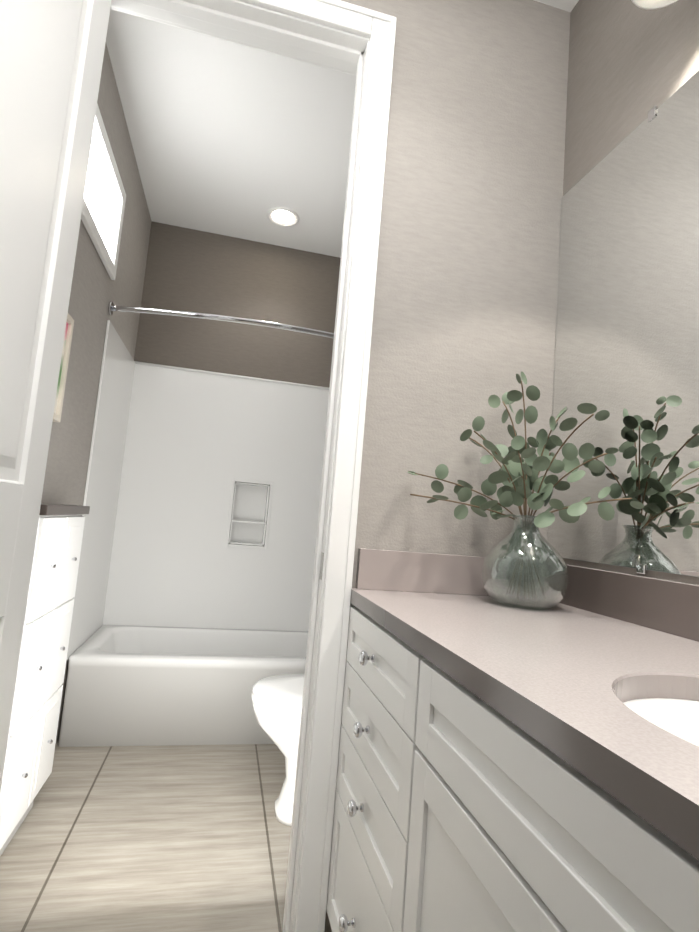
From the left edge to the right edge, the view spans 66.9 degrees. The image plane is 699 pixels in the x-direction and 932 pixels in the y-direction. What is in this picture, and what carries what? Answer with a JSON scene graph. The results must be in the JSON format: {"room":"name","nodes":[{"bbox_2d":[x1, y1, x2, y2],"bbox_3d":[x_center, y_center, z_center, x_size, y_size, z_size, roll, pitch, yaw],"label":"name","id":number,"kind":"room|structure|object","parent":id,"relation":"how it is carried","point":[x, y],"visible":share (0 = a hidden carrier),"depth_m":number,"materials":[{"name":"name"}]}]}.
{"room":"bathroom","nodes":[
{"label":"bathroom","id":0,"kind":"room"},
{"bbox_2d":[41,43,151,744],"bbox_3d":[-1.173,-0.182,2.238,0.120,2.740,1.856,6,-6,-13],"label":"wall","id":1,"kind":"structure","parent":0,"point":[95,289],"depth_m":2.19,"materials":[{"name":"beige paint"}]},
{"bbox_2d":[53,313,73,421],"bbox_3d":[-0.955,-0.342,1.688,0.024,0.364,0.294,6,-6,-13],"label":"picture frame","id":2,"kind":"object","parent":1,"relation":"attached to","point":[63,370],"visible":0.29,"depth_m":1.81,"materials":[{"name":"beige wood"}]},
{"bbox_2d":[81,104,125,279],"bbox_3d":[-0.937,-1.077,1.934,0.018,0.410,0.960,6,-6,-13],"label":"window","id":3,"kind":"structure","parent":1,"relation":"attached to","point":[103,208],"depth_m":2.10,"materials":[{"name":"white glass"}]},
{"bbox_2d":[108,301,333,338],"bbox_3d":[-0.342,-0.645,2.525,1.523,0.060,0.161,6,-6,-13],"label":"rail","id":4,"kind":"object","parent":1,"relation":"attached to","point":[111,307],"visible":0.69,"depth_m":2.41,"materials":[{"name":"silver metal"}]},
{"bbox_2d":[0,740,290,931],"bbox_3d":[-0.147,1.187,0.817,1.764,0.100,4.860,6,-6,-13],"label":"floor","id":5,"kind":"structure","parent":0,"point":[178,838],"depth_m":1.65,"materials":[{"name":"tile"}]},
{"bbox_2d":[0,503,89,855],"bbox_3d":[-0.991,0.635,1.654,0.117,1.030,0.484,6,-6,-13],"label":"storage cabinet","id":6,"kind":"object","parent":5,"relation":"on","point":[30,750],"visible":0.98,"depth_m":1.59,"materials":[{"name":"white wood"}]},
{"bbox_2d":[58,625,307,746],"bbox_3d":[-0.576,1.111,2.747,1.496,0.375,0.664,6,-6,-13],"label":"bathtub","id":7,"kind":"object","parent":5,"relation":"on","point":[129,685],"visible":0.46,"depth_m":2.39,"materials":[{"name":"white ceramic"}]},
{"bbox_2d":[251,673,304,825],"bbox_3d":[0.008,0.873,1.983,0.744,0.785,0.450,6,-6,-13],"label":"toilet","id":8,"kind":"object","parent":5,"relation":"on","point":[277,703],"visible":0.25,"depth_m":1.83,"materials":[{"name":"white ceramic"}]},
{"bbox_2d":[326,600,698,931],"bbox_3d":[0.436,0.727,0.525,0.610,0.845,1.812,6,-6,-13],"label":"bathroom vanity","id":9,"kind":"object","parent":5,"relation":"on","point":[501,767],"depth_m":0.67,"materials":[{"name":"white wood"}]},
{"bbox_2d":[350,588,698,839],"bbox_3d":[0.486,0.293,0.573,0.580,0.035,1.812,6,-6,-13],"label":"countertop","id":10,"kind":"structure","parent":9,"relation":"on","point":[542,664],"depth_m":0.74,"materials":[{"name":"grey stone"}]},
{"bbox_2d":[407,371,643,608],"bbox_3d":[0.383,0.044,1.267,0.431,0.583,0.385,6,-6,-13],"label":"vase","id":11,"kind":"object","parent":10,"relation":"on","point":[516,475],"visible":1,"depth_m":1.30,"materials":[{"name":"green plant"}]},
{"bbox_2d":[590,684,698,739],"bbox_3d":[0.470,0.384,0.524,0.392,0.182,0.456,6,-6,-13],"label":"sink","id":12,"kind":"object","parent":10,"relation":"in","point":[679,707],"depth_m":0.70,"materials":[{"name":"white ceramic"}]},
{"bbox_2d":[134,221,340,545],"bbox_3d":[-0.573,-0.029,3.261,1.524,2.740,0.120,6,-6,-13],"label":"wall","id":13,"kind":"structure","parent":0,"point":[190,270],"depth_m":3.25,"materials":[{"name":"paint"}]},
{"bbox_2d":[66,320,328,660],"bbox_3d":[-0.508,0.192,2.873,1.522,1.514,0.813,6,-6,-13],"label":"wall","id":14,"kind":"structure","parent":13,"relation":"attached to","point":[177,455],"depth_m":3.10,"materials":[{"name":"white plastic"}]},
{"bbox_2d":[106,0,578,257],"bbox_3d":[0.082,-1.629,1.106,1.764,0.100,4.860,6,-6,-13],"label":"ceiling","id":15,"kind":"structure","parent":0,"point":[230,139],"depth_m":2.37,"materials":[{"name":"white paint"}]},
{"bbox_2d":[267,207,298,226],"bbox_3d":[-0.379,-1.415,3.011,0.186,0.008,0.186,6,-6,-13],"label":"recessed light","id":16,"kind":"object","parent":15,"relation":"in","point":[283,216],"visible":1,"depth_m":3.01,"materials":[{"name":"white paint"}]},
{"bbox_2d":[325,0,569,931],"bbox_3d":[-0.208,-0.185,1.447,1.644,2.740,0.120,6,-6,-13],"label":"wall","id":17,"kind":"structure","parent":0,"point":[465,311],"depth_m":1.55,"materials":[{"name":"beige paint"}]},
{"bbox_2d":[0,0,110,791],"bbox_3d":[-0.657,-0.125,0.909,0.168,2.418,0.720,6,-6,-11],"label":"door","id":18,"kind":"structure","parent":17,"relation":"in","point":[51,56],"depth_m":1.11,"materials":[{"name":"white paint"}]},
{"bbox_2d":[110,0,396,931],"bbox_3d":[-0.406,-0.093,1.393,0.871,2.515,0.168,6,-6,-13],"label":"door frame","id":19,"kind":"structure","parent":17,"relation":"attached to","point":[358,42],"depth_m":1.44,"materials":[{"name":"white paint"}]},
{"bbox_2d":[563,0,698,584],"bbox_3d":[0.765,-0.138,1.142,0.120,2.740,4.860,6,-6,-13],"label":"wall","id":20,"kind":"structure","parent":0,"point":[631,64],"depth_m":1.44,"materials":[{"name":"beige paint"}]},
{"bbox_2d":[547,70,698,576],"bbox_3d":[0.820,-0.360,0.705,0.010,1.120,1.810,6,-6,-13],"label":"mirror","id":21,"kind":"object","parent":20,"relation":"attached to","point":[627,343],"visible":1,"depth_m":1.26,"materials":[{"name":"grey mirror"}]},
{"bbox_2d":[631,0,677,9],"bbox_3d":[0.762,-1.162,0.908,0.194,0.220,0.680,6,-6,-13],"label":"sconce","id":22,"kind":"object","parent":20,"relation":"attached to","point":[650,4],"visible":1,"depth_m":1.19,"materials":[{"name":"white glass"}]}
]}

